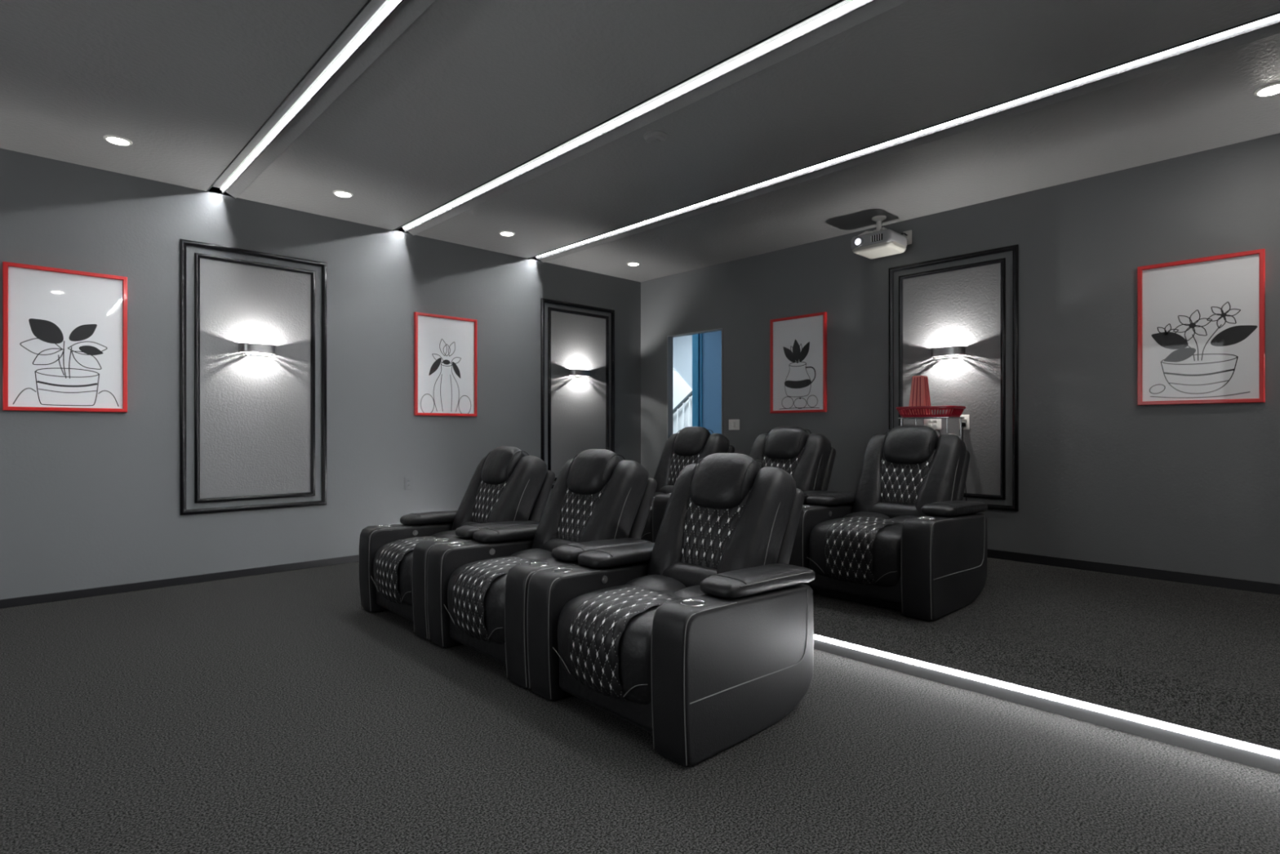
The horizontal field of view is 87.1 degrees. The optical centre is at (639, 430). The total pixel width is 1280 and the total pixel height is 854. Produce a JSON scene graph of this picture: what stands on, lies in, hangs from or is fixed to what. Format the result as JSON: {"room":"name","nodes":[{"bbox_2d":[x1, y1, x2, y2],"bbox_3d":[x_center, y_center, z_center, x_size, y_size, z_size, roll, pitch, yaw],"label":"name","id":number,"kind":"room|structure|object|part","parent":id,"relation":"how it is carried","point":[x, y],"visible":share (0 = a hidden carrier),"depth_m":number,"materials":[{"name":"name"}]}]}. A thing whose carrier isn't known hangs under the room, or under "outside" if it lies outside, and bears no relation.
{"room":"home theater","nodes":[
{"label":"home theater","id":0,"kind":"room"},
{"bbox_2d":[0,148,640,599],"bbox_3d":[-2.880,-0.399,5.838,8.080,3.350,0.120,0,0,-43],"label":"wall","id":1,"kind":"structure","parent":0,"point":[88,500],"depth_m":5.44,"materials":[{"name":"grey paint"}]},
{"bbox_2d":[2,261,127,412],"bbox_3d":[-3.983,-0.628,4.690,0.660,0.985,0.032,0,0,-43],"label":"framed picture","id":2,"kind":"object","parent":1,"relation":"attached to","point":[64,331],"visible":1,"depth_m":4.67,"materials":[{"name":"red"}]},
{"bbox_2d":[0,554,359,608],"bbox_3d":[-3.807,1.146,4.868,5.160,0.060,0.014,0,0,-43],"label":"baseboard","id":3,"kind":"structure","parent":1,"relation":"attached to","point":[85,593],"depth_m":5.08,"materials":[{"name":"black paint"}]},
{"bbox_2d":[179,239,326,515],"bbox_3d":[-3.122,-0.411,5.508,1.070,2.110,0.026,0,0,-43],"label":"wall panel","id":4,"kind":"object","parent":1,"relation":"attached to","point":[255,416],"visible":1,"depth_m":5.48,"materials":[{"name":"black"}]},
{"bbox_2d":[238,342,275,358],"bbox_3d":[-3.100,-0.652,5.474,0.264,0.102,0.105,0,0,-43],"label":"wall sconce","id":5,"kind":"object","parent":4,"relation":"attached to","point":[255,349],"visible":1,"depth_m":5.43,"materials":[{"name":"silver metal"}]},
{"bbox_3d":[-3.131,-0.659,5.507,0.100,0.080,0.008,0,0,-43],"label":"plate","id":6,"kind":"part","parent":5,"relation":"part of","materials":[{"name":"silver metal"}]},
{"bbox_2d":[206,0,371,192],"bbox_3d":[-0.691,-1.881,2.416,0.006,0.026,7.860,0,0,-43],"label":"trim","id":7,"kind":"structure","parent":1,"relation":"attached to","point":[368,1],"depth_m":3.61,"materials":[{"name":"black"}]},
{"bbox_2d":[404,476,412,489],"bbox_3d":[-2.196,0.496,6.395,0.075,0.120,0.011,0,0,-43],"label":"power outlet","id":8,"kind":"object","parent":1,"relation":"attached to","point":[408,480],"visible":1,"depth_m":6.39,"materials":[{"name":"grey paint"}]},
{"bbox_2d":[413,311,477,416],"bbox_3d":[-1.909,-0.641,6.652,0.660,0.985,0.032,0,0,-43],"label":"framed picture","id":9,"kind":"object","parent":1,"relation":"attached to","point":[446,347],"visible":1,"depth_m":6.64,"materials":[{"name":"red"}]},
{"bbox_2d":[540,297,614,488],"bbox_3d":[-0.699,-0.411,7.801,1.070,2.110,0.026,0,0,-43],"label":"wall panel","id":10,"kind":"object","parent":1,"relation":"attached to","point":[578,409],"visible":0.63,"depth_m":7.77,"materials":[{"name":"black"}]},
{"bbox_2d":[569,368,590,379],"bbox_3d":[-0.678,-0.652,7.766,0.264,0.102,0.105,0,0,-43],"label":"wall sconce","id":11,"kind":"object","parent":10,"relation":"attached to","point":[575,373],"visible":1,"depth_m":7.70,"materials":[{"name":"silver metal"}]},
{"bbox_3d":[-0.678,-0.668,7.766,0.264,0.070,0.105,0,0,-43],"label":"lamp shade","id":12,"kind":"part","parent":11,"relation":"part of","materials":[{"name":"silver metal"}]},
{"bbox_2d":[392,0,844,231],"bbox_3d":[0.392,-1.881,3.440,0.006,0.026,7.860,0,0,-43],"label":"trim","id":13,"kind":"structure","parent":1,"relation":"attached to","point":[839,1],"depth_m":3.75,"materials":[{"name":"black paint"}]},
{"bbox_2d":[0,0,1279,282],"bbox_3d":[-0.138,-1.969,2.939,7.840,0.210,7.860,0,0,-43],"label":"ceiling","id":14,"kind":"structure","parent":0,"point":[444,99],"depth_m":3.89,"materials":[{"name":"grey paint"}]},
{"bbox_2d":[103,134,133,146],"bbox_3d":[-3.360,-1.867,4.337,0.150,0.015,0.150,0,0,-43],"label":"recessed light","id":15,"kind":"object","parent":14,"relation":"in","point":[116,140],"visible":1,"depth_m":4.32,"materials":[{"name":"white plastic"}]},
{"bbox_2d":[219,0,403,194],"bbox_3d":[-0.614,-1.903,2.481,0.030,0.061,7.828,0,0,-43],"label":"ceiling light","id":16,"kind":"object","parent":14,"relation":"attached to","point":[388,6],"visible":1,"depth_m":3.66,"materials":[{"name":"white plastic"}]},
{"bbox_2d":[332,190,353,197],"bbox_3d":[-2.343,-1.867,5.314,0.150,0.015,0.150,0,0,-43],"label":"recessed light","id":17,"kind":"object","parent":14,"relation":"in","point":[344,193],"visible":1,"depth_m":5.29,"materials":[{"name":"white plastic"}]},
{"bbox_2d":[498,231,515,235],"bbox_3d":[-1.259,-1.867,6.380,0.150,0.015,0.150,0,0,-43],"label":"recessed light","id":18,"kind":"object","parent":14,"relation":"in","point":[501,233],"visible":1,"depth_m":6.36,"materials":[{"name":"white plastic"}]},
{"bbox_2d":[626,262,639,266],"bbox_3d":[-0.074,-1.867,7.543,0.150,0.015,0.150,0,0,-43],"label":"recessed light","id":19,"kind":"object","parent":14,"relation":"in","point":[632,264],"visible":1,"depth_m":7.51,"materials":[{"name":"white plastic"}]},
{"bbox_2d":[402,0,875,231],"bbox_3d":[0.469,-1.903,3.505,0.030,0.061,7.828,0,0,-43],"label":"ceiling light","id":20,"kind":"object","parent":14,"relation":"attached to","point":[846,6],"visible":0.89,"depth_m":3.80,"materials":[{"name":"white plastic"}]},
{"bbox_2d":[643,130,666,144],"bbox_3d":[0.097,-1.853,4.277,0.150,0.042,0.150,0,0,-43],"label":"smoke detector","id":21,"kind":"object","parent":14,"relation":"attached to","point":[652,137],"visible":1,"depth_m":4.24,"materials":[{"name":"grey paint"}]},
{"bbox_2d":[850,215,906,258],"bbox_3d":[2.091,-1.716,5.908,0.352,0.315,0.374,0,0,-43],"label":"projector","id":22,"kind":"object","parent":14,"relation":"hanging from","point":[882,242],"visible":1,"depth_m":5.83,"materials":[{"name":"grey plastic"}]},
{"bbox_2d":[871,233,882,242],"bbox_3d":[2.020,-1.647,5.747,0.016,0.055,0.102,0,0,-43],"label":"vent","id":23,"kind":"object","parent":22,"relation":"attached to","point":[875,237],"depth_m":5.74,"materials":[{"name":"black plastic"}]},
{"bbox_2d":[528,11,1279,259],"bbox_3d":[1.558,-1.903,4.536,0.030,0.061,7.828,0,0,-43],"label":"ceiling light","id":24,"kind":"object","parent":14,"relation":"attached to","point":[1273,20],"visible":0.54,"depth_m":4.03,"materials":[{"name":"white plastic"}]},
{"bbox_2d":[1253,82,1279,96],"bbox_3d":[3.462,-1.867,3.688,0.150,0.015,0.150,0,0,-43],"label":"recessed light","id":25,"kind":"object","parent":14,"relation":"in","point":[1273,88],"visible":1,"depth_m":3.69,"materials":[{"name":"white plastic"}]},
{"bbox_2d":[0,561,1279,853],"bbox_3d":[-1.103,1.226,1.944,5.310,0.100,7.980,0,0,-43],"label":"floor","id":26,"kind":"structure","parent":0,"point":[275,713],"depth_m":2.42,"materials":[{"name":"carpet"}]},
{"bbox_2d":[359,445,555,639],"bbox_3d":[-1.162,0.641,4.434,1.076,1.070,0.978,0,0,-43],"label":"recliner","id":27,"kind":"object","parent":26,"relation":"on","point":[508,486],"visible":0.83,"depth_m":4.38,"materials":[{"name":"black leather"}]},
{"bbox_3d":[-1.500,0.903,4.661,0.826,0.546,0.174,0,0,-43],"label":"arm","id":28,"kind":"part","parent":27,"relation":"part of","materials":[{"name":"black leather"}]},
{"bbox_3d":[-1.415,0.855,4.196,0.381,0.364,0.310,0,0,-43],"label":"quilted panel","id":29,"kind":"part","parent":27,"relation":"part of","materials":[{"name":"black leather"}]},
{"bbox_3d":[-0.954,0.903,4.085,0.826,0.546,0.174,0,0,-43],"label":"arm","id":30,"kind":"part","parent":27,"relation":"part of","materials":[{"name":"black leather"}]},
{"bbox_3d":[-1.259,0.774,4.546,0.316,0.190,0.312,0,0,-43],"label":"seat","id":31,"kind":"part","parent":27,"relation":"part of","materials":[{"name":"black leather"}]},
{"bbox_3d":[-1.016,0.443,4.573,0.177,0.374,0.392,0,0,-43],"label":"quilted panel","id":32,"kind":"part","parent":27,"relation":"part of","materials":[{"name":"black leather"}]},
{"bbox_2d":[426,448,657,688],"bbox_3d":[-0.489,0.641,3.722,1.076,1.070,0.978,0,0,-43],"label":"recliner","id":33,"kind":"object","parent":26,"relation":"on","point":[477,589],"visible":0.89,"depth_m":3.65,"materials":[{"name":"black leather"}]},
{"bbox_3d":[-0.826,0.903,3.950,0.826,0.546,0.174,0,0,-43],"label":"arm","id":34,"kind":"part","parent":33,"relation":"part of","materials":[{"name":"black leather"}]},
{"bbox_3d":[-0.741,0.855,3.484,0.381,0.364,0.310,0,0,-43],"label":"quilted panel","id":35,"kind":"part","parent":33,"relation":"part of","materials":[{"name":"black leather"}]},
{"bbox_3d":[-0.586,0.774,3.834,0.316,0.190,0.312,0,0,-43],"label":"seat","id":36,"kind":"part","parent":33,"relation":"part of","materials":[{"name":"black leather"}]},
{"bbox_3d":[-0.281,0.903,3.373,0.826,0.546,0.174,0,0,-43],"label":"arm","id":37,"kind":"part","parent":33,"relation":"part of","materials":[{"name":"black leather"}]},
{"bbox_3d":[-0.342,0.443,3.861,0.177,0.374,0.392,0,0,-43],"label":"quilted panel","id":38,"kind":"part","parent":33,"relation":"part of","materials":[{"name":"black leather"}]},
{"bbox_2d":[527,453,814,766],"bbox_3d":[0.185,0.641,3.010,1.076,1.070,0.978,0,0,-43],"label":"recliner","id":39,"kind":"object","parent":26,"relation":"on","point":[699,637],"visible":1,"depth_m":2.73,"materials":[{"name":"black leather"}]},
{"bbox_3d":[-0.153,0.903,3.238,0.826,0.546,0.174,0,0,-43],"label":"arm","id":40,"kind":"part","parent":39,"relation":"part of","materials":[{"name":"black leather"}]},
{"bbox_3d":[-0.068,0.855,2.772,0.381,0.364,0.310,0,0,-43],"label":"quilted panel","id":41,"kind":"part","parent":39,"relation":"part of","materials":[{"name":"black leather"}]},
{"bbox_3d":[0.088,0.774,3.123,0.316,0.190,0.312,0,0,-43],"label":"seat","id":42,"kind":"part","parent":39,"relation":"part of","materials":[{"name":"black leather"}]},
{"bbox_3d":[0.291,0.774,2.908,0.316,0.190,0.312,0,0,-43],"label":"seat","id":43,"kind":"part","parent":39,"relation":"part of","materials":[{"name":"black leather"}]},
{"bbox_3d":[0.331,0.443,3.149,0.177,0.374,0.392,0,0,-43],"label":"quilted panel","id":44,"kind":"part","parent":39,"relation":"part of","materials":[{"name":"black leather"}]},
{"bbox_3d":[0.393,0.903,2.661,0.826,0.546,0.174,0,0,-43],"label":"arm","id":45,"kind":"part","parent":39,"relation":"part of","materials":[{"name":"black leather"}]},
{"bbox_2d":[813,557,1279,757],"bbox_3d":[1.747,1.153,4.723,2.650,0.245,7.860,0,0,-43],"label":"platform","id":46,"kind":"object","parent":26,"relation":"on","point":[1206,658],"visible":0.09,"depth_m":3.37,"materials":[{"name":"carpet"}]},
{"bbox_2d":[640,426,734,542],"bbox_3d":[0.239,0.496,5.725,1.076,1.070,0.978,0,0,-43],"label":"recliner","id":47,"kind":"object","parent":46,"relation":"on","point":[691,444],"visible":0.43,"depth_m":5.82,"materials":[{"name":"black leather"}]},
{"bbox_3d":[0.142,0.629,5.837,0.316,0.190,0.312,0,0,-43],"label":"seat","id":48,"kind":"part","parent":47,"relation":"part of","materials":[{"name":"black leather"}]},
{"bbox_3d":[0.447,0.758,5.375,0.826,0.546,0.174,0,0,-43],"label":"arm","id":49,"kind":"part","parent":47,"relation":"part of","materials":[{"name":"black leather"}]},
{"bbox_3d":[0.386,0.297,5.863,0.177,0.374,0.392,0,0,-43],"label":"quilted panel","id":50,"kind":"part","parent":47,"relation":"part of","materials":[{"name":"black leather"}]},
{"bbox_2d":[749,426,839,504],"bbox_3d":[0.914,0.496,5.011,1.076,1.070,0.978,0,0,-43],"label":"recliner","id":51,"kind":"object","parent":46,"relation":"on","point":[809,460],"visible":0.23,"depth_m":5.07,"materials":[{"name":"black leather"}]},
{"bbox_3d":[1.061,0.297,5.150,0.177,0.374,0.392,0,0,-43],"label":"quilted panel","id":52,"kind":"part","parent":51,"relation":"part of","materials":[{"name":"black leather"}]},
{"bbox_2d":[788,425,987,621],"bbox_3d":[1.589,0.496,4.298,1.076,1.070,0.978,0,0,-43],"label":"recliner","id":53,"kind":"object","parent":46,"relation":"on","point":[907,540],"visible":1,"depth_m":4.04,"materials":[{"name":"black leather"}]},
{"bbox_3d":[1.252,0.758,4.525,0.826,0.546,0.174,0,0,-43],"label":"arm","id":54,"kind":"part","parent":53,"relation":"part of","materials":[{"name":"black leather"}]},
{"bbox_3d":[1.337,0.710,4.059,0.381,0.364,0.310,0,0,-43],"label":"quilted panel","id":55,"kind":"part","parent":53,"relation":"part of","materials":[{"name":"black leather"}]},
{"bbox_3d":[1.492,0.629,4.410,0.316,0.190,0.312,0,0,-43],"label":"seat","id":56,"kind":"part","parent":53,"relation":"part of","materials":[{"name":"black leather"}]},
{"bbox_3d":[1.696,0.629,4.195,0.316,0.190,0.312,0,0,-43],"label":"seat","id":57,"kind":"part","parent":53,"relation":"part of","materials":[{"name":"black leather"}]},
{"bbox_3d":[1.736,0.297,4.437,0.177,0.374,0.392,0,0,-43],"label":"quilted panel","id":58,"kind":"part","parent":53,"relation":"part of","materials":[{"name":"black leather"}]},
{"bbox_3d":[1.797,0.758,3.948,0.826,0.546,0.174,0,0,-43],"label":"arm","id":59,"kind":"part","parent":53,"relation":"part of","materials":[{"name":"black leather"}]},
{"bbox_2d":[897,416,964,439],"bbox_3d":[2.313,0.461,5.354,0.300,1.140,0.400,0,0,-43],"label":"stand","id":60,"kind":"object","parent":46,"relation":"on","point":[947,418],"visible":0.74,"depth_m":5.24,"materials":[{"name":"silver metal"}]},
{"bbox_2d":[895,405,965,417],"bbox_3d":[2.309,-0.152,5.358,0.312,0.084,0.464,0,0,-43],"label":"serving tray","id":61,"kind":"object","parent":60,"relation":"on","point":[957,411],"visible":0.97,"depth_m":5.24,"materials":[{"name":"red plastic"}]},
{"bbox_2d":[907,375,932,414],"bbox_3d":[2.240,-0.278,5.388,0.150,0.322,0.150,0,0,-43],"label":"cup","id":62,"kind":"object","parent":61,"relation":"on","point":[919,393],"visible":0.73,"depth_m":5.34,"materials":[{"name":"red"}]},
{"bbox_3d":[2.342,0.466,5.134,0.014,1.130,0.014,0,0,-43],"label":"leg","id":63,"kind":"part","parent":60,"relation":"part of","materials":[{"name":"silver metal"}]},
{"bbox_3d":[2.531,0.466,5.313,0.014,1.130,0.014,0,0,-43],"label":"leg","id":64,"kind":"part","parent":60,"relation":"part of","materials":[{"name":"silver metal"}]},
{"bbox_2d":[813,633,1279,773],"bbox_3d":[0.782,1.149,3.809,0.008,0.053,7.860,0,0,-43],"label":"led strip light","id":65,"kind":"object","parent":46,"relation":"attached to","point":[1225,751],"depth_m":2.76,"materials":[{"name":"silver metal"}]},
{"bbox_2d":[672,334,692,388],"bbox_3d":[1.514,-0.349,11.000,0.120,3.050,4.900,0,0,-43],"label":"wall","id":66,"kind":"structure","parent":0,"point":[682,345],"depth_m":11.71,"materials":[{"name":"grey"}]},
{"bbox_2d":[672,367,692,434],"bbox_3d":[0.559,-0.894,11.886,0.050,1.940,2.100,0,0,-43],"label":"wall","id":67,"kind":"structure","parent":0,"point":[681,388],"depth_m":11.70,"materials":[{"name":"white paint"}]},
{"bbox_2d":[699,330,721,434],"bbox_3d":[1.391,-0.421,8.729,0.120,2.905,1.770,0,0,-43],"label":"wall","id":68,"kind":"structure","parent":0,"point":[711,341],"depth_m":9.09,"materials":[{"name":"blue paint"}]},
{"bbox_2d":[692,333,702,426],"bbox_3d":[0.787,-0.411,9.262,0.025,2.885,0.165,0,0,-43],"label":"trim","id":69,"kind":"structure","parent":68,"relation":"attached to","point":[695,338],"depth_m":9.25,"materials":[{"name":"blue paint"}]},
{"bbox_2d":[640,133,1279,583],"bbox_3d":[2.782,-0.399,5.619,0.085,3.350,7.980,0,0,-43],"label":"wall","id":70,"kind":"structure","parent":0,"point":[1104,477],"depth_m":5.06,"materials":[{"name":"grey paint"}]},
{"bbox_2d":[666,328,722,439],"bbox_3d":[0.656,-0.059,7.862,0.091,2.180,0.860,0,0,-43],"label":"door frame","id":71,"kind":"structure","parent":70,"relation":"in","point":[669,338],"depth_m":8.15,"materials":[{"name":"black wood"}]},
{"bbox_2d":[728,418,739,430],"bbox_3d":[1.032,-0.069,7.399,0.011,0.118,0.150,0,0,-43],"label":"light switch","id":72,"kind":"object","parent":70,"relation":"attached to","point":[734,424],"visible":1,"depth_m":7.39,"materials":[{"name":"white plastic"}]},
{"bbox_2d":[769,311,826,413],"bbox_3d":[1.588,-0.671,6.796,0.032,0.975,0.650,0,0,-43],"label":"framed picture","id":73,"kind":"object","parent":70,"relation":"attached to","point":[797,344],"visible":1,"depth_m":6.79,"materials":[{"name":"red"}]},
{"bbox_2d":[902,230,911,244],"bbox_3d":[2.374,-1.714,5.981,0.011,0.125,0.080,0,0,-43],"label":"power outlet","id":74,"kind":"object","parent":70,"relation":"attached to","point":[908,237],"visible":0.75,"depth_m":5.97,"materials":[{"name":"white plastic"}]},
{"bbox_2d":[888,244,1018,511],"bbox_3d":[2.619,-0.419,5.710,0.026,2.110,1.070,0,0,-43],"label":"wall panel","id":75,"kind":"object","parent":70,"relation":"attached to","point":[965,304],"visible":0.74,"depth_m":5.60,"materials":[{"name":"black"}]},
{"bbox_2d":[924,418,941,429],"bbox_3d":[2.527,-0.069,5.819,0.011,0.118,0.150,0,0,-43],"label":"power outlet","id":76,"kind":"object","parent":75,"relation":"attached to","point":[935,424],"visible":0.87,"depth_m":5.81,"materials":[{"name":"white plastic"}]},
{"bbox_2d":[928,418,931,426],"bbox_3d":[2.510,-0.069,5.834,0.006,0.068,0.034,0,0,-43],"label":"socket","id":77,"kind":"object","parent":76,"relation":"attached to","point":[929,420],"depth_m":5.83,"materials":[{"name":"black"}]},
{"bbox_2d":[933,418,937,426],"bbox_3d":[2.542,-0.069,5.801,0.006,0.068,0.034,0,0,-43],"label":"socket","id":78,"kind":"object","parent":76,"relation":"attached to","point":[935,420],"depth_m":5.80,"materials":[{"name":"white"}]},
{"bbox_2d":[931,346,964,360],"bbox_3d":[2.589,-0.652,5.685,0.105,0.102,0.264,0,0,-43],"label":"wall sconce","id":79,"kind":"object","parent":75,"relation":"attached to","point":[948,353],"visible":1,"depth_m":5.63,"materials":[{"name":"silver metal"}]},
{"bbox_2d":[959,414,969,429],"bbox_3d":[2.709,-0.074,5.626,0.011,0.125,0.085,0,0,-43],"label":"power outlet","id":80,"kind":"object","parent":75,"relation":"attached to","point":[966,417],"visible":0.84,"depth_m":5.61,"materials":[{"name":"white plastic"}]},
{"bbox_2d":[986,548,1279,595],"bbox_3d":[2.709,0.996,5.624,0.014,0.070,7.846,0,0,-43],"label":"baseboard","id":81,"kind":"structure","parent":70,"relation":"attached to","point":[1158,574],"depth_m":4.73,"materials":[{"name":"black paint"}]},
{"bbox_2d":[1137,248,1265,405],"bbox_3d":[3.743,-0.668,4.518,0.032,0.975,0.660,0,0,-43],"label":"framed picture","id":82,"kind":"object","parent":70,"relation":"attached to","point":[1201,322],"visible":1,"depth_m":4.50,"materials":[{"name":"red"}]},
{"bbox_2d":[961,422,966,500],"bbox_3d":[2.600,0.478,5.637,0.241,1.100,0.054,0,0,20],"label":"plug","id":83,"kind":"object","parent":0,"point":[963,424],"visible":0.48,"depth_m":5.59,"materials":[{"name":"black plastic"}]},
{"bbox_3d":[0.468,1.081,10.011,2.760,0.100,4.900,0,0,-43],"label":"floor","id":84,"kind":"structure","parent":0,"visible":0},
{"bbox_2d":[672,391,692,433],"bbox_3d":[0.682,-0.039,11.589,0.100,2.140,1.600,0,0,-43],"label":"stair railing","id":85,"kind":"object","parent":84,"relation":"on","point":[688,397],"visible":0.08,"depth_m":11.51,"materials":[{"name":"grey"}]},
{"bbox_3d":[0.647,-0.404,11.626,0.060,1.095,1.500,0,0,-43],"label":"handrail","id":86,"kind":"part","parent":85,"relation":"part of","materials":[{"name":"grey"}]}
]}

